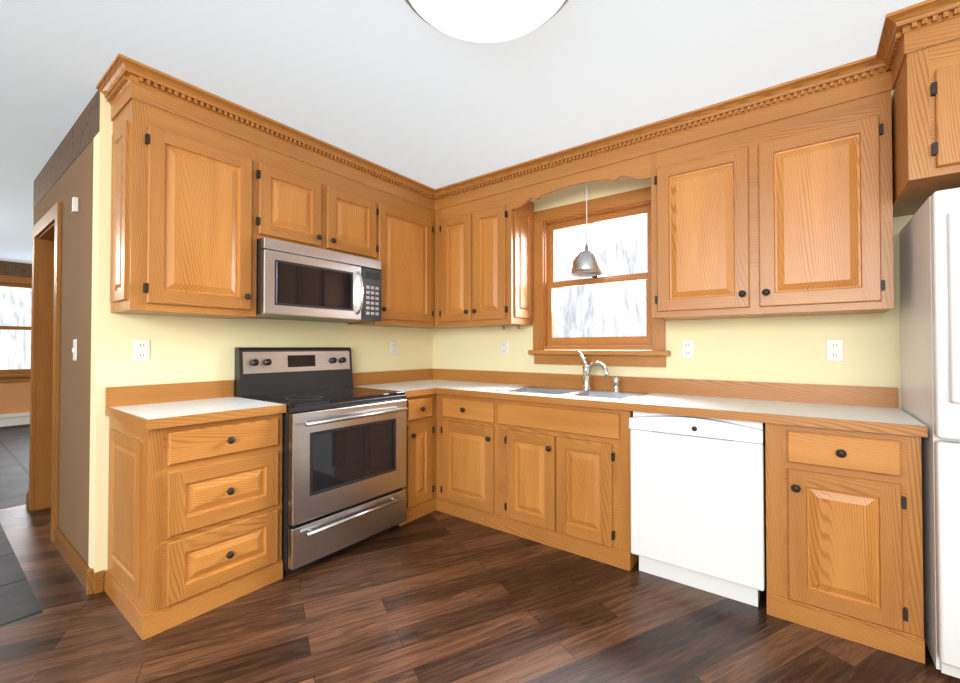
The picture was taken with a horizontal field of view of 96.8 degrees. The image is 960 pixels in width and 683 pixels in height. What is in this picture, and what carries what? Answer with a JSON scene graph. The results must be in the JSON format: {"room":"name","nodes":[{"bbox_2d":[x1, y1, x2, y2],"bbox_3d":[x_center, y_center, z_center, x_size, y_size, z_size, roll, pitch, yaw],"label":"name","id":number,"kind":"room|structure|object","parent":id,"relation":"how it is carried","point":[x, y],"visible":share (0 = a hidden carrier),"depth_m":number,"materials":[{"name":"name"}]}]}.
{"room":"kitchen","nodes":[
{"label":"kitchen","id":0,"kind":"room"},
{"bbox_2d":[0,260,29,413],"bbox_3d":[-7.728,0.034,5.803,0.120,2.520,6.000,-1,-1,37],"label":"wall","id":1,"kind":"structure","parent":0,"point":[14,397],"depth_m":6.52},
{"bbox_2d":[0,275,31,382],"bbox_3d":[-6.985,-0.182,6.737,0.179,1.618,1.240,-1,-1,37],"label":"window","id":2,"kind":"structure","parent":1,"relation":"in","point":[6,376],"depth_m":6.53,"materials":[{"name":"brown wood"}]},
{"bbox_2d":[33,138,93,564],"bbox_3d":[-2.717,-0.006,2.813,1.880,2.520,0.120,-1,-1,37],"label":"wall","id":3,"kind":"structure","parent":0,"point":[75,179],"depth_m":2.41,"materials":[{"name":"brown paint"}]},
{"bbox_2d":[29,201,61,543],"bbox_3d":[-2.978,0.192,2.996,0.956,2.127,0.141,-1,-1,37],"label":"door frame","id":4,"kind":"structure","parent":3,"relation":"attached to","point":[45,367],"depth_m":3.19,"materials":[{"name":"brown wood"}]},
{"bbox_2d":[72,340,76,360],"bbox_3d":[-2.288,0.048,2.402,0.072,0.118,0.013,-1,-1,37],"label":"switch plate","id":5,"kind":"object","parent":3,"relation":"attached to","point":[74,349],"visible":0.94,"depth_m":2.39,"materials":[{"name":"white plastic"}]},
{"bbox_2d":[72,197,77,212],"bbox_3d":[-2.289,-0.772,2.411,0.040,0.080,0.019,-1,-1,37],"label":"thermostat","id":6,"kind":"object","parent":3,"relation":"attached to","point":[74,204],"visible":1,"depth_m":2.40,"materials":[{"name":"white plastic"}]},
{"bbox_2d":[88,92,432,592],"bbox_3d":[-1.226,-0.002,3.126,0.120,2.520,2.420,-1,-1,37],"label":"wall","id":7,"kind":"structure","parent":0,"point":[190,349],"depth_m":2.33,"materials":[{"name":"yellow paint"}]},
{"bbox_2d":[26,491,103,594],"bbox_3d":[-4.965,1.208,3.689,6.814,0.114,5.990,-1,-1,37],"label":"baseboard","id":8,"kind":"structure","parent":7,"relation":"attached to","point":[90,580],"depth_m":2.25,"materials":[{"name":"brown wood"}]},
{"bbox_2d":[133,339,149,361],"bbox_3d":[-1.796,0.046,2.265,0.007,0.118,0.072,-1,-1,37],"label":"electrical outlet plate","id":9,"kind":"object","parent":7,"relation":"attached to","point":[141,347],"depth_m":2.26,"materials":[{"name":"white plastic"}]},
{"bbox_2d":[110,99,261,318],"bbox_3d":[-1.568,-0.633,2.291,0.348,0.980,0.587,-1,-1,37],"label":"upper cabinet","id":10,"kind":"object","parent":7,"relation":"attached to","point":[186,195],"depth_m":2.13,"materials":[{"name":"brown wood"}]},
{"bbox_2d":[262,147,377,259],"bbox_3d":[-1.139,-0.848,2.861,0.348,0.535,0.845,-1,-1,37],"label":"upper cabinet","id":11,"kind":"object","parent":7,"relation":"attached to","point":[305,204],"depth_m":2.71,"materials":[{"name":"brown wood"}]},
{"bbox_2d":[246,237,380,322],"bbox_3d":[-1.092,-0.363,2.819,0.465,0.430,0.835,-1,-1,37],"label":"microwave","id":12,"kind":"object","parent":11,"relation":"attached to","point":[298,282],"visible":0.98,"depth_m":2.64,"materials":[{"name":"silver metal"}]},
{"bbox_2d":[348,190,437,328],"bbox_3d":[-0.670,-0.617,3.434,0.400,0.980,0.650,-1,-1,37],"label":"upper cabinet","id":13,"kind":"object","parent":7,"relation":"attached to","point":[407,230],"depth_m":3.33,"materials":[{"name":"brown wood"}]},
{"bbox_2d":[390,341,396,354],"bbox_3d":[-0.739,0.055,3.661,0.007,0.118,0.072,-1,-1,37],"label":"electrical outlet plate","id":14,"kind":"object","parent":7,"relation":"attached to","point":[393,344],"depth_m":3.65,"materials":[{"name":"white plastic"}]},
{"bbox_2d":[96,0,959,210],"bbox_3d":[0.551,-1.208,1.579,4.596,0.149,2.106,-1,-1,37],"label":"crown molding","id":15,"kind":"structure","parent":7,"relation":"attached to","point":[124,81],"depth_m":2.26,"materials":[{"name":"brown wood"}]},
{"bbox_2d":[0,0,956,263],"bbox_3d":[-3.135,-1.298,2.344,11.400,0.050,6.000,-1,-1,37],"label":"ceiling","id":16,"kind":"structure","parent":0,"point":[402,88],"depth_m":1.98,"materials":[{"name":"white paint"}]},
{"bbox_2d":[405,0,567,42],"bbox_3d":[0.025,-1.224,1.456,0.640,0.120,0.640,-1,-1,37],"label":"ceiling light fixture","id":17,"kind":"object","parent":16,"relation":"attached to","point":[486,21],"visible":1,"depth_m":1.55,"materials":[{"name":"white glass"}]},
{"bbox_2d":[571,183,602,276],"bbox_3d":[0.731,-0.862,2.923,0.208,0.804,0.208,-1,-1,37],"label":"pendant light","id":18,"kind":"object","parent":16,"relation":"hanging from","point":[587,262],"visible":0.85,"depth_m":2.85,"materials":[{"name":"silver metal"}]},
{"bbox_2d":[0,426,959,682],"bbox_3d":[-3.135,1.272,2.309,11.400,0.050,6.000,-1,-1,37],"label":"floor","id":19,"kind":"structure","parent":0,"point":[435,596],"depth_m":1.85,"materials":[{"name":"brown wood"}]},
{"bbox_2d":[0,412,29,428],"bbox_3d":[-7.373,1.190,6.084,0.082,0.214,3.900,-1,-1,37],"label":"baseboard heater","id":20,"kind":"object","parent":19,"relation":"on","point":[10,420],"depth_m":6.46,"materials":[{"name":"white"}]},
{"bbox_2d":[104,413,282,639],"bbox_3d":[-1.458,0.809,2.194,0.618,0.872,0.595,-1,-1,37],"label":"base cabinet","id":21,"kind":"object","parent":19,"relation":"on","point":[194,520],"depth_m":1.96,"materials":[{"name":"brown wood"}]},
{"bbox_2d":[105,380,285,429],"bbox_3d":[-1.452,0.302,2.194,0.636,0.141,0.600,-1,-1,37],"label":"countertop","id":22,"kind":"structure","parent":21,"relation":"on","point":[157,406],"depth_m":2.18,"materials":[{"name":"laminate"}]},
{"bbox_2d":[234,347,407,574],"bbox_3d":[-0.977,0.645,2.722,0.730,1.214,0.810,-1,-1,37],"label":"range","id":23,"kind":"object","parent":19,"relation":"on","point":[343,461],"visible":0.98,"depth_m":2.55,"materials":[{"name":"silver metal"}]},
{"bbox_2d":[397,394,447,525],"bbox_3d":[-0.643,0.822,3.222,0.675,0.872,0.385,-1,-1,37],"label":"base cabinet","id":24,"kind":"object","parent":19,"relation":"on","point":[426,488],"depth_m":3.10,"materials":[{"name":"brown wood"}]},
{"bbox_2d":[352,369,436,396],"bbox_3d":[-0.679,0.316,3.214,0.636,0.141,0.320,-1,-1,37],"label":"countertop","id":25,"kind":"structure","parent":24,"relation":"on","point":[414,382],"depth_m":3.46,"materials":[{"name":"laminate"}]},
{"bbox_2d":[448,395,491,509],"bbox_3d":[-0.374,0.827,3.578,0.675,0.872,0.650,-1,-1,37],"label":"base cabinet","id":26,"kind":"object","parent":19,"relation":"on","point":[469,418],"depth_m":2.99,"materials":[{"name":"brown wood"}]},
{"bbox_2d":[421,369,927,436],"bbox_3d":[0.625,0.311,2.831,3.178,0.141,0.644,-1,-1,37],"label":"countertop","id":27,"kind":"structure","parent":26,"relation":"on","point":[839,407],"depth_m":2.36,"materials":[{"name":"laminate"}]},
{"bbox_2d":[493,385,649,400],"bbox_3d":[0.600,0.418,2.864,0.910,0.164,0.495,-1,-1,37],"label":"sink","id":28,"kind":"object","parent":27,"relation":"in","point":[581,393],"visible":0.31,"depth_m":2.88,"materials":[{"name":"silver metal"}]},
{"bbox_2d":[577,350,619,391],"bbox_3d":[0.787,0.196,2.921,0.314,0.280,0.144,-1,-1,37],"label":"faucet","id":29,"kind":"object","parent":27,"relation":"on","point":[587,368],"visible":1,"depth_m":2.96,"materials":[{"name":"silver metal"}]},
{"bbox_2d":[629,411,766,606],"bbox_3d":[1.233,0.813,2.362,0.600,0.867,0.648,-1,-1,37],"label":"dishwasher","id":30,"kind":"object","parent":19,"relation":"on","point":[698,502],"visible":1,"depth_m":2.10,"materials":[{"name":"white metal"}]},
{"bbox_2d":[765,423,924,663],"bbox_3d":[1.689,0.806,2.036,0.505,0.872,0.618,-1,-1,37],"label":"base cabinet","id":31,"kind":"object","parent":19,"relation":"on","point":[844,536],"depth_m":1.77,"materials":[{"name":"brown wood"}]},
{"bbox_2d":[899,188,959,677],"bbox_3d":[2.207,0.342,1.542,0.880,1.787,0.735,-1,-1,37],"label":"fridge","id":32,"kind":"object","parent":19,"relation":"on","point":[929,234],"visible":0.98,"depth_m":1.55,"materials":[{"name":"white metal"}]},
{"bbox_2d":[433,90,913,409],"bbox_3d":[-1.288,0.020,4.766,11.640,2.520,0.120,-1,-1,37],"label":"wall","id":33,"kind":"structure","parent":0,"point":[787,349],"depth_m":2.54,"materials":[{"name":"yellow paint"}]},
{"bbox_2d":[438,189,533,327],"bbox_3d":[0.005,-0.617,3.482,0.802,0.980,0.375,-1,-1,37],"label":"upper cabinet","id":34,"kind":"object","parent":33,"relation":"attached to","point":[485,245],"depth_m":3.29,"materials":[{"name":"brown wood"}]},
{"bbox_2d":[501,341,507,354],"bbox_3d":[0.203,0.054,3.555,0.072,0.118,0.007,-1,-1,37],"label":"electrical outlet plate","id":35,"kind":"object","parent":33,"relation":"attached to","point":[504,344],"depth_m":3.55,"materials":[{"name":"white plastic"}]},
{"bbox_2d":[528,186,670,366],"bbox_3d":[0.844,-0.429,3.116,1.040,1.203,0.184,-1,-1,37],"label":"window","id":36,"kind":"structure","parent":33,"relation":"in","point":[547,223],"depth_m":3.14,"materials":[{"name":"brown wood"}]},
{"bbox_2d":[681,340,693,357],"bbox_3d":[1.319,0.047,2.710,0.072,0.118,0.007,-1,-1,37],"label":"electrical outlet plate","id":37,"kind":"object","parent":33,"relation":"attached to","point":[687,346],"depth_m":2.71,"materials":[{"name":"white plastic"}]},
{"bbox_2d":[646,91,897,320],"bbox_3d":[1.527,-0.632,2.347,1.040,0.980,0.348,-1,-1,37],"label":"upper cabinet","id":38,"kind":"object","parent":33,"relation":"attached to","point":[793,215],"depth_m":2.15,"materials":[{"name":"brown wood"}]},
{"bbox_2d":[826,339,843,360],"bbox_3d":[1.894,0.047,2.275,0.072,0.118,0.007,-1,-1,37],"label":"electrical outlet plate","id":39,"kind":"object","parent":33,"relation":"attached to","point":[834,349],"depth_m":2.27,"materials":[{"name":"white plastic"}]},
{"bbox_2d":[890,39,959,216],"bbox_3d":[2.245,-0.882,1.625,0.960,0.499,0.638,-1,-1,37],"label":"upper cabinet","id":40,"kind":"object","parent":33,"relation":"attached to","point":[925,100],"depth_m":1.65,"materials":[{"name":"brown wood"}]},
{"label":"outside","id":41,"kind":"structure","parent":0,"visible":0},
{"bbox_2d":[0,214,651,369],"bbox_3d":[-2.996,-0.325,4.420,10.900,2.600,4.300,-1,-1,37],"label":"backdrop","id":42,"kind":"structure","parent":41,"point":[618,247],"depth_m":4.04,"materials":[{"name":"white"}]},
{"bbox_3d":[-4.983,-0.046,-0.113,11.640,2.520,0.120,-1,-1,37],"label":"wall","id":43,"kind":"structure","parent":0,"visible":0},
{"bbox_2d":[0,261,31,277],"bbox_3d":[-7.682,-1.086,5.777,0.002,0.279,5.990,-1,-1,37],"label":"trim","id":44,"kind":"structure","parent":43,"relation":"attached to","point":[7,268],"depth_m":6.53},
{"bbox_2d":[33,90,99,208],"bbox_3d":[-2.706,-1.157,2.743,2.000,0.219,0.002,-1,-1,37],"label":"trim","id":45,"kind":"structure","parent":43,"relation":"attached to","point":[80,136],"depth_m":2.54,"materials":[{"name":"brown wood"}]}
]}

